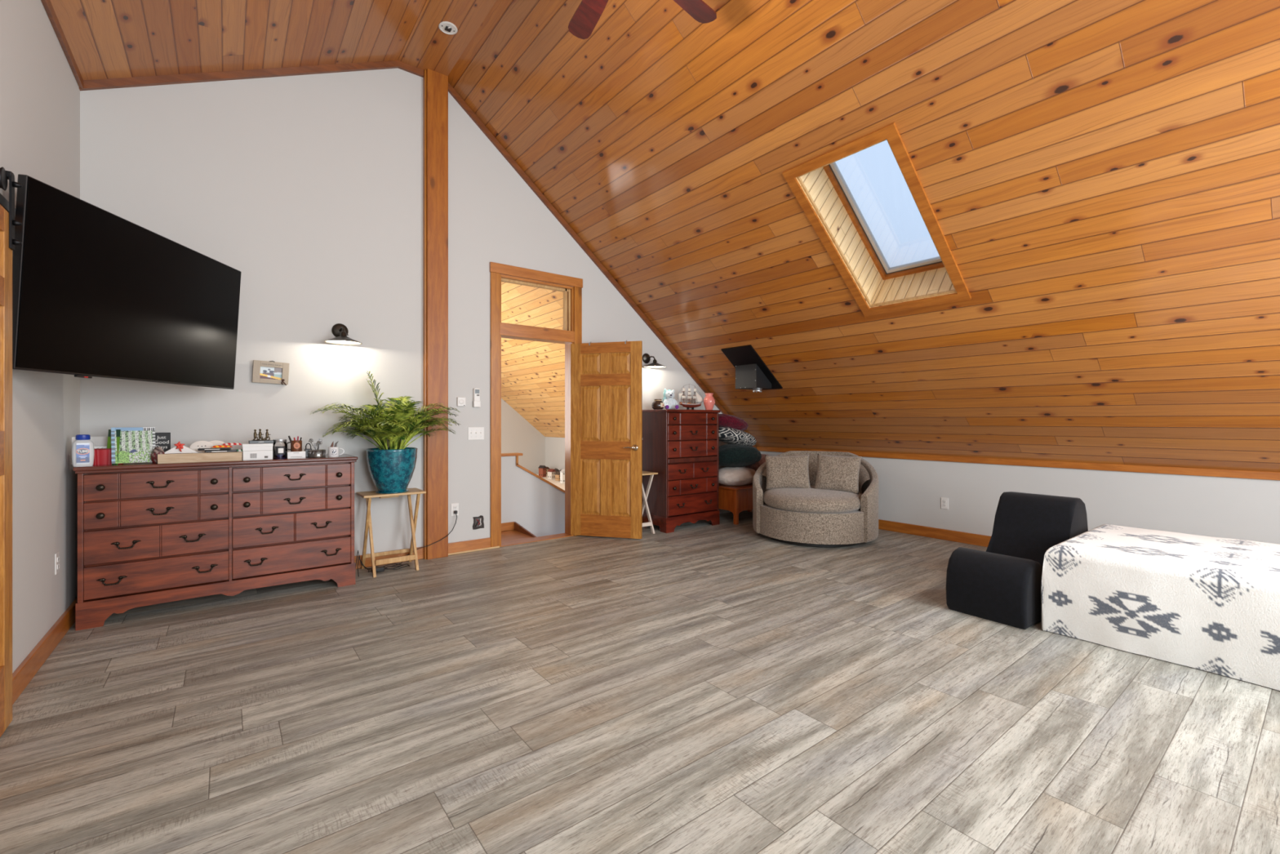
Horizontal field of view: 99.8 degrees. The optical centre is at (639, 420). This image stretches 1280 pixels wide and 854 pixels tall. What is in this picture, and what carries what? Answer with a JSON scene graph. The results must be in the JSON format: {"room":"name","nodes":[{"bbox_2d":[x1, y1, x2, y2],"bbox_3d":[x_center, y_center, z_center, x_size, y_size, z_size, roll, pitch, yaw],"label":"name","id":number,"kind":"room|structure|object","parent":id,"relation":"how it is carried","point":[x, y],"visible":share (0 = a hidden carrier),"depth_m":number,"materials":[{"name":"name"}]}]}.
{"room":"bedroom","nodes":[
{"label":"bedroom","id":0,"kind":"room"},
{"bbox_2d":[0,0,79,673],"bbox_3d":[-1.532,-0.490,0.688,0.100,3.420,6.960,0,0,-38],"label":"wall","id":1,"kind":"structure","parent":0,"point":[40,91],"depth_m":2.72,"materials":[{"name":"white paint"}]},
{"bbox_2d":[0,193,15,218],"bbox_3d":[-2.296,-0.863,1.808,0.055,0.115,1.665,0,0,-38],"label":"barn door track","id":2,"kind":"object","parent":1,"relation":"attached to","point":[4,202],"visible":0.02,"depth_m":2.19,"materials":[{"name":"black metal"}]},
{"bbox_2d":[0,167,22,737],"bbox_3d":[-2.245,0.109,1.800,0.067,2.198,0.939,0,0,-38],"label":"door","id":3,"kind":"structure","parent":2,"relation":"hanging from","point":[7,222],"depth_m":2.12,"materials":[{"name":"brown wood"}]},
{"bbox_2d":[12,596,77,704],"bbox_3d":[-3.094,1.166,2.818,0.022,0.108,1.640,0,0,-38],"label":"baseboard","id":4,"kind":"structure","parent":1,"relation":"attached to","point":[31,664],"depth_m":2.68,"materials":[{"name":"brown wood"}]},
{"bbox_2d":[54,551,59,574],"bbox_3d":[-3.236,0.790,2.993,0.010,0.116,0.072,0,0,-38],"label":"power outlet","id":5,"kind":"object","parent":1,"relation":"attached to","point":[57,554],"visible":1,"depth_m":2.98,"materials":[{"name":"white plastic"}]},
{"bbox_2d":[40,0,83,88],"bbox_3d":[-1.476,-2.167,0.713,0.020,0.065,6.930,0,0,-38],"label":"trim","id":6,"kind":"structure","parent":1,"relation":"attached to","point":[48,7],"depth_m":3.04,"materials":[{"name":"wood"}]},
{"bbox_2d":[12,173,240,389],"bbox_3d":[-2.948,-0.618,2.946,0.595,0.825,1.473,0,0,-7],"label":"television","id":7,"kind":"object","parent":1,"relation":"attached to","point":[96,292],"visible":0.98,"depth_m":2.69,"materials":[{"name":"black plastic"}]},
{"bbox_2d":[49,0,426,79],"bbox_3d":[-0.752,-2.639,1.289,1.969,0.966,6.960,0,0,-38],"label":"ceiling","id":8,"kind":"structure","parent":0,"point":[106,39],"depth_m":3.56,"materials":[{"name":"brown wood"}]},
{"bbox_2d":[80,68,730,555],"bbox_3d":[-1.043,-0.946,5.543,6.795,4.332,0.140,0,0,-38],"label":"wall","id":9,"kind":"structure","parent":0,"point":[309,187],"depth_m":4.33,"materials":[{"name":"white paint"}]},
{"bbox_2d":[79,60,398,90],"bbox_3d":[-2.845,-2.610,4.051,1.919,0.964,0.030,0,0,-38],"label":"trim","id":10,"kind":"structure","parent":9,"relation":"attached to","point":[110,83],"depth_m":3.92,"materials":[{"name":"wood"}]},
{"bbox_2d":[252,360,289,385],"bbox_3d":[-2.789,-0.361,4.073,0.231,0.183,0.046,0,0,-38],"label":"picture frame","id":11,"kind":"object","parent":9,"relation":"attached to","point":[264,371],"visible":1,"depth_m":4.07,"materials":[{"name":"grey wood"}]},
{"bbox_2d":[259,366,282,379],"bbox_3d":[-2.796,-0.360,4.084,0.140,0.092,0.004,3,4,-38],"label":"photo","id":12,"kind":"object","parent":11,"relation":"attached to","point":[273,373],"depth_m":4.08},
{"bbox_2d":[324,323,361,345],"bbox_3d":[-2.350,-0.703,4.265,0.262,0.175,0.293,0,0,-38],"label":"wall sconce","id":13,"kind":"object","parent":9,"relation":"attached to","point":[340,331],"visible":1,"depth_m":4.33,"materials":[{"name":"grey metal"}]},
{"bbox_2d":[340,331,348,336],"bbox_3d":[-2.341,-0.683,4.253,0.059,0.047,0.059,0,0,15],"label":"socket","id":14,"kind":"object","parent":13,"relation":"attached to","point":[343,333],"depth_m":4.24,"materials":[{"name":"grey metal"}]},
{"bbox_2d":[354,546,423,568],"bbox_3d":[-2.757,1.167,4.125,2.149,0.105,0.020,0,0,-38],"label":"baseboard","id":15,"kind":"structure","parent":9,"relation":"attached to","point":[420,551],"depth_m":4.58,"materials":[{"name":"brown wood"}]},
{"bbox_2d":[397,60,424,77],"bbox_3d":[-1.993,-3.067,4.706,0.230,0.050,0.030,0,0,-38],"label":"trim","id":16,"kind":"structure","parent":9,"relation":"attached to","point":[403,66],"depth_m":4.69,"materials":[{"name":"wood"}]},
{"bbox_2d":[422,69,426,559],"bbox_3d":[-1.902,-0.935,4.763,0.016,4.310,0.050,0,0,-38],"label":"trim","id":17,"kind":"structure","parent":9,"relation":"attached to","point":[424,71],"depth_m":4.74,"materials":[{"name":"brown wood"}]},
{"bbox_2d":[426,68,448,559],"bbox_3d":[-1.817,-0.950,4.813,0.181,4.340,0.075,0,0,-38],"label":"wooden post","id":18,"kind":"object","parent":9,"relation":"attached to","point":[437,83],"depth_m":4.78,"materials":[{"name":"brown wood"}]},
{"bbox_2d":[450,502,458,515],"bbox_3d":[-1.699,0.815,4.945,0.072,0.116,0.010,0,0,-38],"label":"power outlet","id":19,"kind":"object","parent":9,"relation":"attached to","point":[455,506],"visible":1,"depth_m":4.94,"materials":[{"name":"white plastic"}]},
{"bbox_2d":[457,396,465,406],"bbox_3d":[-1.648,-0.175,4.972,0.076,0.084,0.028,0,0,-38],"label":"thermostat","id":20,"kind":"object","parent":9,"relation":"attached to","point":[460,401],"visible":1,"depth_m":4.96,"materials":[{"name":"white plastic"}]},
{"bbox_2d":[448,537,490,553],"bbox_3d":[-1.595,1.167,5.018,0.421,0.105,0.020,0,0,-38],"label":"baseboard","id":21,"kind":"structure","parent":9,"relation":"attached to","point":[471,544],"depth_m":5.01,"materials":[{"name":"brown wood"}]},
{"bbox_2d":[448,546,499,555],"bbox_3d":[-1.552,1.212,5.031,0.505,0.016,0.012,0,0,-38],"label":"trim","id":22,"kind":"structure","parent":9,"relation":"attached to","point":[494,547],"depth_m":5.03,"materials":[{"name":"brown wood"}]},
{"bbox_2d":[467,426,484,439],"bbox_3d":[-1.538,0.120,5.064,0.156,0.120,0.016,0,0,-38],"label":"light switch","id":23,"kind":"object","parent":9,"relation":"attached to","point":[473,433],"visible":1,"depth_m":5.06,"materials":[{"name":"white plastic"}]},
{"bbox_2d":[472,387,480,407],"bbox_3d":[-1.533,-0.216,5.057,0.066,0.178,0.034,0,0,-38],"label":"remote control","id":24,"kind":"object","parent":9,"relation":"attached to","point":[476,392],"visible":1,"depth_m":5.04,"materials":[{"name":"white plastic"}]},
{"bbox_2d":[472,515,484,529],"bbox_3d":[-1.520,0.958,5.076,0.112,0.128,0.018,0,0,-38],"label":"junction box","id":25,"kind":"object","parent":9,"relation":"attached to","point":[478,522],"visible":1,"depth_m":5.08,"materials":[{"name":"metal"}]},
{"bbox_2d":[489,262,582,546],"bbox_3d":[-1.073,-0.138,5.517,1.026,2.755,0.186,0,0,-38],"label":"door frame","id":26,"kind":"structure","parent":9,"relation":"in","point":[499,330],"depth_m":5.36,"materials":[{"name":"brown wood"}]},
{"bbox_2d":[501,278,570,330],"bbox_3d":[-1.072,-1.171,5.515,0.788,0.449,0.070,0,0,-38],"label":"window","id":27,"kind":"structure","parent":26,"relation":"attached to","point":[566,292],"depth_m":5.70,"materials":[{"name":"brown wood"}]},
{"bbox_2d":[570,340,642,538],"bbox_3d":[-0.360,0.186,5.616,0.783,2.039,0.154,0,0,16],"label":"interior door","id":28,"kind":"structure","parent":26,"relation":"attached to","point":[606,377],"depth_m":5.59,"materials":[{"name":"brown wood"}]},
{"bbox_2d":[448,82,756,448],"bbox_3d":[-0.076,-1.324,6.180,4.245,3.515,0.030,0,0,-38],"label":"trim","id":29,"kind":"structure","parent":9,"relation":"attached to","point":[451,91],"depth_m":5.67,"materials":[{"name":"wood"}]},
{"bbox_2d":[642,353,666,368],"bbox_3d":[0.161,-0.703,6.196,0.262,0.175,0.293,0,0,-38],"label":"wall sconce","id":30,"kind":"object","parent":9,"relation":"attached to","point":[646,357],"visible":1,"depth_m":6.27,"materials":[{"name":"grey metal"}]},
{"bbox_2d":[398,0,496,75],"bbox_3d":[0.191,-3.107,2.014,0.411,0.030,6.960,0,0,-38],"label":"ceiling","id":31,"kind":"structure","parent":0,"point":[427,46],"depth_m":4.32,"materials":[{"name":"brown wood"}]},
{"bbox_2d":[438,21,457,35],"bbox_3d":[-1.509,-3.076,4.239,0.140,0.032,0.140,0,0,-38],"label":"smoke detector mount","id":32,"kind":"object","parent":31,"relation":"attached to","point":[448,28],"visible":1,"depth_m":4.23,"materials":[{"name":"white plastic"}]},
{"bbox_2d":[568,0,716,39],"bbox_3d":[-0.057,-2.621,2.585,1.258,0.942,1.265,0,0,-38],"label":"ceiling fan","id":33,"kind":"object","parent":31,"relation":"hanging from","point":[585,18],"visible":1,"depth_m":2.96,"materials":[{"name":"brown metal"}]},
{"bbox_2d":[501,529,532,542],"bbox_3d":[-1.793,1.246,5.415,1.360,0.048,0.550,0,0,-38],"label":"floor","id":34,"kind":"structure","parent":0,"point":[511,535],"depth_m":5.71,"materials":[{"name":"brown wood"}]},
{"bbox_2d":[501,398,545,474],"bbox_3d":[-4.025,0.100,11.097,4.750,7.040,0.100,0,0,-38],"label":"wall","id":35,"kind":"structure","parent":0,"point":[518,435],"depth_m":12.09,"materials":[{"name":"white paint"}]},
{"bbox_2d":[501,281,564,437],"bbox_3d":[-2.175,-1.514,8.609,4.650,3.771,6.100,0,0,-38],"label":"ceiling","id":36,"kind":"structure","parent":0,"point":[533,372],"depth_m":9.24,"materials":[{"name":"brown wood"}]},
{"bbox_2d":[501,455,564,537],"bbox_3d":[-0.687,2.007,6.675,4.650,3.225,0.100,0,0,-38],"label":"wall","id":37,"kind":"structure","parent":0,"point":[527,500],"depth_m":6.17,"materials":[{"name":"white paint"}]},
{"bbox_2d":[501,521,514,531],"bbox_3d":[-1.948,1.176,5.629,1.375,0.088,0.020,0,0,-38],"label":"trim","id":38,"kind":"structure","parent":37,"relation":"attached to","point":[504,526],"depth_m":5.98,"materials":[{"name":"brown wood"}]},
{"bbox_2d":[501,453,523,456],"bbox_3d":[-1.948,0.382,5.705,1.468,0.027,0.140,0,0,-38],"label":"trim","id":39,"kind":"structure","parent":37,"relation":"attached to","point":[502,454],"depth_m":6.04,"materials":[{"name":"brown wood"}]},
{"bbox_2d":[515,455,518,464],"bbox_3d":[-1.420,0.447,6.111,0.024,0.103,0.140,0,0,-38],"label":"trim","id":40,"kind":"structure","parent":37,"relation":"attached to","point":[517,456],"depth_m":6.05,"materials":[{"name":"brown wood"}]},
{"bbox_2d":[514,521,536,537],"bbox_3d":[-1.241,1.201,5.827,0.018,0.138,0.530,0,0,-38],"label":"trim","id":41,"kind":"structure","parent":37,"relation":"attached to","point":[518,527],"depth_m":5.88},
{"bbox_2d":[515,462,564,493],"bbox_3d":[-0.157,1.414,7.083,3.212,1.876,0.140,0,0,-38],"label":"trim","id":42,"kind":"structure","parent":37,"relation":"attached to","point":[517,464],"depth_m":6.23,"materials":[{"name":"brown wood"}]},
{"bbox_2d":[0,509,1279,853],"bbox_3d":[1.145,1.280,2.698,6.795,0.120,7.080,0,0,-38],"label":"floor","id":43,"kind":"structure","parent":0,"point":[700,686],"depth_m":2.16,"materials":[{"name":"grey wood"}]},
{"bbox_2d":[72,453,357,631],"bbox_3d":[-2.831,0.744,3.747,1.483,0.952,0.484,0,0,-38],"label":"dresser","id":44,"kind":"object","parent":43,"relation":"on","point":[149,533],"visible":1,"depth_m":3.50,"materials":[{"name":"brown wood"}]},
{"bbox_2d":[71,434,93,466],"bbox_3d":[-3.291,0.175,3.183,0.062,0.186,0.094,0,0,40],"label":"bottle","id":45,"kind":"object","parent":44,"relation":"on","point":[82,449],"visible":1,"depth_m":3.16,"materials":[{"name":"plastic"}]},
{"bbox_2d":[71,436,107,464],"bbox_3d":[-3.378,0.184,3.373,0.260,0.169,0.026,0,0,-44],"label":"greeting card","id":46,"kind":"object","parent":44,"relation":"on","point":[98,441],"visible":0.14,"depth_m":3.37,"materials":[{"name":"paper"}]},
{"bbox_2d":[93,448,123,465],"bbox_3d":[-3.283,0.217,3.304,0.187,0.099,0.131,0,0,-38],"label":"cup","id":47,"kind":"object","parent":44,"relation":"on","point":[101,455],"visible":0.36,"depth_m":3.26,"materials":[{"name":"plastic"}]},
{"bbox_2d":[93,446,106,448],"bbox_3d":[-3.296,0.209,3.317,0.125,0.102,0.038,0,0,-42],"label":"pack","id":48,"kind":"object","parent":47,"relation":"in","point":[95,447],"visible":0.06,"depth_m":3.29,"materials":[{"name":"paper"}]},
{"bbox_2d":[106,426,155,464],"bbox_3d":[-3.166,0.155,3.352,0.096,0.227,0.222,0,0,42],"label":"desk calendar","id":49,"kind":"object","parent":44,"relation":"on","point":[126,444],"visible":0.99,"depth_m":3.33,"materials":[{"name":"paper"}]},
{"bbox_2d":[151,446,164,463],"bbox_3d":[-3.039,0.218,3.397,0.067,0.107,0.052,0,0,-38],"label":"pouch","id":50,"kind":"object","parent":44,"relation":"on","point":[156,451],"visible":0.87,"depth_m":3.38,"materials":[{"name":"fabric"}]},
{"bbox_2d":[155,432,170,452],"bbox_3d":[-3.159,0.173,3.557,0.090,0.190,0.013,0,0,-42],"label":"sign","id":51,"kind":"object","parent":44,"relation":"on","point":[162,440],"visible":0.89,"depth_m":3.56,"materials":[{"name":"black plastic"}]},
{"bbox_2d":[157,451,241,463],"bbox_3d":[-2.904,0.239,3.570,0.424,0.058,0.194,0,0,-38],"label":"wooden tray","id":52,"kind":"object","parent":44,"relation":"on","point":[234,455],"visible":0.77,"depth_m":3.49,"materials":[{"name":"wood"}]},
{"bbox_2d":[164,441,198,453],"bbox_3d":[-2.971,0.171,3.486,0.180,0.077,0.077,0,0,-38],"label":"folded napkin","id":53,"kind":"object","parent":52,"relation":"in","point":[180,448],"visible":0.99,"depth_m":3.46,"materials":[{"name":"fabric"}]},
{"bbox_2d":[189,440,213,453],"bbox_3d":[-2.931,0.180,3.606,0.126,0.092,0.019,0,0,-38],"label":"fan","id":54,"kind":"object","parent":52,"relation":"in","point":[195,446],"visible":0.82,"depth_m":3.60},
{"bbox_2d":[209,440,224,453],"bbox_3d":[-2.893,0.180,3.671,0.126,0.092,0.019,0,0,-38],"label":"fan","id":55,"kind":"object","parent":52,"relation":"in","point":[214,442],"visible":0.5,"depth_m":3.68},
{"bbox_2d":[204,449,236,452],"bbox_3d":[-2.802,0.203,3.603,0.170,0.013,0.062,0,0,-42],"label":"pack","id":56,"kind":"object","parent":52,"relation":"in","point":[213,451],"visible":0.98,"depth_m":3.59,"materials":[{"name":"white plastic"}]},
{"bbox_2d":[197,447,231,450],"bbox_3d":[-2.828,0.189,3.583,0.170,0.013,0.062,0,0,-33],"label":"pack","id":57,"kind":"object","parent":56,"relation":"on","point":[221,448],"visible":1,"depth_m":3.56,"materials":[{"name":"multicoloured plastic"}]},
{"bbox_2d":[211,444,232,448],"bbox_3d":[-2.805,0.171,3.614,0.040,0.016,0.110,0,0,40],"label":"bar","id":58,"kind":"object","parent":57,"relation":"on","point":[215,446],"visible":1,"depth_m":3.60,"materials":[{"name":"paper"}]},
{"bbox_2d":[221,442,242,445],"bbox_3d":[-2.761,0.157,3.648,0.110,0.016,0.040,0,0,-30],"label":"bar","id":59,"kind":"object","parent":58,"relation":"on","point":[226,443],"visible":0.99,"depth_m":3.64,"materials":[{"name":"paper"}]},
{"bbox_2d":[242,449,272,460],"bbox_3d":[-2.664,0.237,3.754,0.168,0.062,0.121,0,0,-38],"label":"carton","id":60,"kind":"object","parent":44,"relation":"on","point":[246,455],"visible":0.91,"depth_m":3.70,"materials":[{"name":"cardboard"}]},
{"bbox_2d":[241,443,273,450],"bbox_3d":[-2.665,0.182,3.753,0.174,0.047,0.120,0,0,-38],"label":"carton","id":61,"kind":"object","parent":60,"relation":"on","point":[246,446],"visible":0.88,"depth_m":3.71,"materials":[{"name":"cardboard"}]},
{"bbox_2d":[248,440,273,444],"bbox_3d":[-2.648,0.147,3.766,0.140,0.021,0.071,0,0,-40],"label":"flat box","id":62,"kind":"object","parent":61,"relation":"on","point":[250,442],"visible":1,"depth_m":3.74,"materials":[{"name":"white plastic"}]},
{"bbox_2d":[252,428,271,440],"bbox_3d":[-2.646,0.097,3.768,0.106,0.080,0.032,0,0,-38],"label":"figurine","id":63,"kind":"object","parent":62,"relation":"on","point":[260,434],"visible":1,"depth_m":3.76,"materials":[{"name":"brown metal"}]},
{"bbox_2d":[272,439,287,458],"bbox_3d":[-2.565,0.199,3.836,0.092,0.138,0.093,0,0,-38],"label":"jar candle","id":64,"kind":"object","parent":44,"relation":"on","point":[278,452],"visible":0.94,"depth_m":3.80,"materials":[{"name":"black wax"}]},
{"bbox_2d":[286,450,305,458],"bbox_3d":[-2.482,0.244,3.888,0.110,0.047,0.071,0,0,-38],"label":"box","id":65,"kind":"object","parent":44,"relation":"on","point":[290,454],"visible":0.98,"depth_m":3.86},
{"bbox_2d":[286,440,302,451],"bbox_3d":[-2.494,0.181,3.876,0.108,0.078,0.074,0,0,-38],"label":"mug","id":66,"kind":"object","parent":65,"relation":"on","point":[295,446],"visible":1,"depth_m":3.86,"materials":[{"name":"brown wood"}]},
{"bbox_2d":[304,442,311,457],"bbox_3d":[-2.441,0.215,3.964,0.048,0.106,0.024,0,0,-38],"label":"padlock","id":67,"kind":"object","parent":44,"relation":"on","point":[306,451],"visible":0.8,"depth_m":3.95,"materials":[{"name":"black metal"}]},
{"bbox_2d":[308,438,325,457],"bbox_3d":[-2.381,0.199,3.973,0.114,0.139,0.114,0,0,-38],"label":"pot","id":68,"kind":"object","parent":44,"relation":"on","point":[319,452],"visible":1,"depth_m":3.94,"materials":[{"name":"grey metal"}]},
{"bbox_2d":[328,446,344,457],"bbox_3d":[-2.291,0.232,4.049,0.075,0.072,0.100,0,0,22],"label":"mug","id":69,"kind":"object","parent":44,"relation":"on","point":[332,451],"visible":1,"depth_m":4.01,"materials":[{"name":"ceramic"}]},
{"bbox_2d":[330,440,338,447],"bbox_3d":[-2.292,0.207,4.040,0.057,0.109,0.020,0,0,-38],"label":"ornament","id":70,"kind":"object","parent":69,"relation":"in","point":[332,443],"visible":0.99,"depth_m":4.04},
{"bbox_2d":[356,488,426,577],"bbox_3d":[-2.047,0.902,4.437,0.470,0.636,0.352,0,0,-38],"label":"folding tray table","id":71,"kind":"object","parent":43,"relation":"on","point":[368,495],"visible":0.94,"depth_m":4.39,"materials":[{"name":"brown wood"}]},
{"bbox_2d":[311,370,461,493],"bbox_3d":[-1.969,0.088,4.330,1.150,0.991,0.624,0,0,-38],"label":"potted palm","id":72,"kind":"object","parent":71,"relation":"on","point":[391,468],"visible":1,"depth_m":4.29,"materials":[{"name":"plant"}]},
{"bbox_2d":[365,447,417,492],"bbox_3d":[-2.031,0.402,4.418,0.384,0.352,0.384,0,0,-38],"label":"pot","id":73,"kind":"object","parent":71,"relation":"on","point":[391,469],"depth_m":4.29,"materials":[{"name":"teal ceramic"}]},
{"bbox_2d":[355,510,457,576],"bbox_3d":[-1.979,1.021,4.577,0.222,0.398,0.945,0,0,39],"label":"lead","id":74,"kind":"object","parent":43,"relation":"on","point":[378,569],"visible":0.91,"depth_m":4.38,"materials":[{"name":"plastic"}]},
{"bbox_2d":[642,471,657,533],"bbox_3d":[-0.079,0.894,5.869,0.470,0.652,0.352,0,0,-38],"label":"folding tray table","id":75,"kind":"object","parent":43,"relation":"on","point":[644,473],"visible":0.22,"depth_m":5.91,"materials":[{"name":"white wood"}]},
{"bbox_2d":[642,408,720,533],"bbox_3d":[0.472,0.547,6.275,0.838,1.345,0.504,0,0,-38],"label":"dresser","id":76,"kind":"object","parent":43,"relation":"on","point":[680,446],"visible":1,"depth_m":6.05,"materials":[{"name":"red wood"}]},
{"bbox_2d":[651,399,664,409],"bbox_3d":[0.204,-0.184,6.086,0.146,0.118,0.146,0,0,-38],"label":"jar","id":77,"kind":"object","parent":76,"relation":"on","point":[657,404],"visible":0.96,"depth_m":6.03,"materials":[{"name":"glass"}]},
{"bbox_2d":[662,388,679,408],"bbox_3d":[0.346,-0.250,6.160,0.191,0.247,0.167,0,0,-10],"label":"plush bear","id":78,"kind":"object","parent":76,"relation":"on","point":[669,402],"visible":0.89,"depth_m":6.15},
{"bbox_2d":[662,388,671,400],"bbox_3d":[0.318,-0.279,6.214,0.129,0.188,0.062,0,0,-32],"label":"figurine","id":79,"kind":"object","parent":78,"relation":"attached to","point":[665,394],"depth_m":6.16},
{"bbox_2d":[677,383,703,409],"bbox_3d":[0.609,-0.280,6.395,0.384,0.311,0.076,0,0,-30],"label":"model ship","id":80,"kind":"object","parent":76,"relation":"on","point":[688,405],"visible":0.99,"depth_m":6.37,"materials":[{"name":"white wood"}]},
{"bbox_2d":[703,392,715,409],"bbox_3d":[0.827,-0.227,6.438,0.138,0.203,0.138,0,0,-38],"label":"vase","id":81,"kind":"object","parent":76,"relation":"on","point":[708,400],"visible":0.88,"depth_m":6.39,"materials":[{"name":"ceramic"}]},
{"bbox_2d":[718,482,752,524],"bbox_3d":[1.304,1.008,6.789,0.885,0.425,0.568,0,0,-38],"label":"side table","id":82,"kind":"object","parent":43,"relation":"on","point":[734,499],"visible":0.4,"depth_m":6.43,"materials":[{"name":"orange wood"}]},
{"bbox_2d":[718,466,755,485],"bbox_3d":[1.189,0.684,6.690,0.624,0.222,0.468,0,0,-38],"label":"cushion","id":83,"kind":"object","parent":82,"relation":"on","point":[730,476],"visible":0.75,"depth_m":6.49,"materials":[{"name":"fabric"}]},
{"bbox_2d":[718,444,761,466],"bbox_3d":[1.199,0.430,6.728,0.717,0.285,0.500,0,0,-38],"label":"cushion","id":84,"kind":"object","parent":83,"relation":"on","point":[729,455],"visible":0.77,"depth_m":6.51,"materials":[{"name":"fabric"}]},
{"bbox_2d":[718,426,756,445],"bbox_3d":[1.161,0.200,6.695,0.655,0.253,0.442,0,0,-45],"label":"patterned cushion","id":85,"kind":"object","parent":84,"relation":"on","point":[727,435],"visible":0.73,"depth_m":6.50,"materials":[{"name":"fabric"}]},
{"bbox_2d":[718,413,748,431],"bbox_3d":[1.096,0.028,6.669,0.545,0.226,0.408,0,0,-33],"label":"cushion","id":86,"kind":"object","parent":85,"relation":"on","point":[724,420],"visible":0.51,"depth_m":6.49,"materials":[{"name":"fabric"}]},
{"bbox_2d":[744,453,768,471],"bbox_3d":[1.568,0.611,7.016,0.348,0.362,0.453,0,0,-38],"label":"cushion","id":87,"kind":"object","parent":82,"relation":"on","point":[755,466],"visible":0.12,"depth_m":6.87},
{"bbox_2d":[752,450,879,546],"bbox_3d":[1.819,0.784,5.651,1.254,0.872,1.201,0,0,24],"label":"loveseat","id":88,"kind":"object","parent":43,"relation":"on","point":[811,517],"visible":0.74,"depth_m":5.22,"materials":[{"name":"fabric"}]},
{"bbox_2d":[764,454,810,489],"bbox_3d":[1.570,0.548,5.737,0.475,0.378,0.176,0,0,16],"label":"throw pillow","id":89,"kind":"object","parent":88,"relation":"on","point":[787,471],"visible":0.98,"depth_m":5.69,"materials":[{"name":"fabric"}]},
{"bbox_2d":[763,485,862,513],"bbox_3d":[1.787,0.802,5.582,1.024,0.196,1.050,0,0,24],"label":"seat cushion","id":90,"kind":"object","parent":88,"relation":"on","point":[777,500],"depth_m":5.21,"materials":[{"name":"fabric"}]},
{"bbox_2d":[813,453,862,493],"bbox_3d":[2.026,0.540,5.527,0.450,0.387,0.185,0,0,34],"label":"throw pillow","id":91,"kind":"object","parent":88,"relation":"on","point":[835,473],"visible":0.99,"depth_m":5.47,"materials":[{"name":"fabric"}]},
{"bbox_2d":[946,491,1088,629],"bbox_3d":[2.550,0.873,3.622,1.110,0.695,0.450,0,0,-36],"label":"lounger","id":92,"kind":"object","parent":43,"relation":"on","point":[1002,584],"visible":0.86,"depth_m":3.45,"materials":[{"name":"black fabric"}]},
{"bbox_2d":[1040,524,1279,690],"bbox_3d":[3.429,0.963,2.644,1.161,0.506,2.116,0,0,-38],"label":"fleece blanket","id":93,"kind":"object","parent":43,"relation":"on","point":[1211,604],"visible":1,"depth_m":2.76,"materials":[{"name":"fabric"}]},
{"bbox_2d":[448,0,1279,471],"bbox_3d":[2.042,-1.360,3.438,4.270,3.463,6.960,0,0,-38],"label":"ceiling","id":94,"kind":"structure","parent":0,"point":[1100,179],"depth_m":3.59,"materials":[{"name":"brown wood"}]},
{"bbox_2d":[720,344,782,392],"bbox_3d":[1.250,-0.560,6.024,0.544,0.488,0.425,0,0,-38],"label":"vent box","id":95,"kind":"object","parent":94,"relation":"attached to","point":[752,372],"visible":1,"depth_m":5.96,"materials":[{"name":"black metal"}]},
{"bbox_2d":[782,122,971,316],"bbox_3d":[1.794,-1.468,3.954,1.321,1.177,0.817,0,0,-38],"label":"frame","id":96,"kind":"structure","parent":94,"relation":"attached to","point":[818,184],"depth_m":4.15,"materials":[{"name":"brown wood"}]},
{"bbox_2d":[545,436,1279,544],"bbox_3d":[1.872,1.986,7.243,0.100,3.269,13.200,0,0,-38],"label":"wall","id":97,"kind":"structure","parent":0,"point":[911,491],"depth_m":4.61,"materials":[{"name":"white paint"}]},
{"bbox_2d":[878,519,991,546],"bbox_3d":[3.732,1.166,4.725,0.022,0.108,6.940,0,0,-38],"label":"baseboard","id":98,"kind":"structure","parent":97,"relation":"attached to","point":[922,531],"depth_m":5.58,"materials":[{"name":"brown wood"}]},
{"bbox_2d":[941,497,948,509],"bbox_3d":[3.124,0.848,5.526,0.010,0.116,0.072,0,0,-38],"label":"power outlet","id":99,"kind":"object","parent":97,"relation":"attached to","point":[944,501],"visible":1,"depth_m":5.52,"materials":[{"name":"white plastic"}]},
{"bbox_2d":[756,446,1279,479],"bbox_3d":[3.736,0.388,4.722,0.020,0.057,6.930,0,0,-38],"label":"trim","id":100,"kind":"structure","parent":97,"relation":"attached to","point":[1095,466],"depth_m":4.65,"materials":[{"name":"brown wood"}]},
{"bbox_3d":[-2.376,1.280,8.871,4.650,0.120,5.440,0,0,-38],"label":"floor","id":101,"kind":"structure","parent":0,"visible":0},
{"bbox_2d":[537,474,564,490],"bbox_3d":[-1.861,1.210,10.743,1.450,0.008,2.900,0,0,-38],"label":"cloth","id":102,"kind":"object","parent":101,"relation":"on","point":[554,482],"visible":0.09,"depth_m":10.48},
{"bbox_2d":[538,465,546,476],"bbox_3d":[-2.097,1.083,11.583,0.140,0.245,0.130,0,0,32],"label":"house","id":103,"kind":"object","parent":102,"relation":"on","point":[542,468],"visible":0.94,"depth_m":11.54,"materials":[{"name":"brown plastic"}]},
{"bbox_2d":[546,468,555,479],"bbox_3d":[-1.836,1.103,11.178,0.140,0.205,0.130,0,0,37],"label":"house","id":104,"kind":"object","parent":102,"relation":"on","point":[551,473],"visible":0.94,"depth_m":11.13,"materials":[{"name":"white plastic"}]},
{"bbox_2d":[555,471,559,480],"bbox_3d":[-1.632,1.117,10.881,0.130,0.175,0.140,0,0,-43],"label":"house","id":105,"kind":"object","parent":102,"relation":"on","point":[557,473],"visible":0.66,"depth_m":10.84,"materials":[{"name":"ceramic"}]},
{"bbox_2d":[560,468,564,483],"bbox_3d":[-1.475,1.073,10.447,0.130,0.265,0.140,0,0,-30],"label":"house","id":106,"kind":"object","parent":102,"relation":"on","point":[562,471],"visible":0.59,"depth_m":10.39,"materials":[{"name":"ceramic"}]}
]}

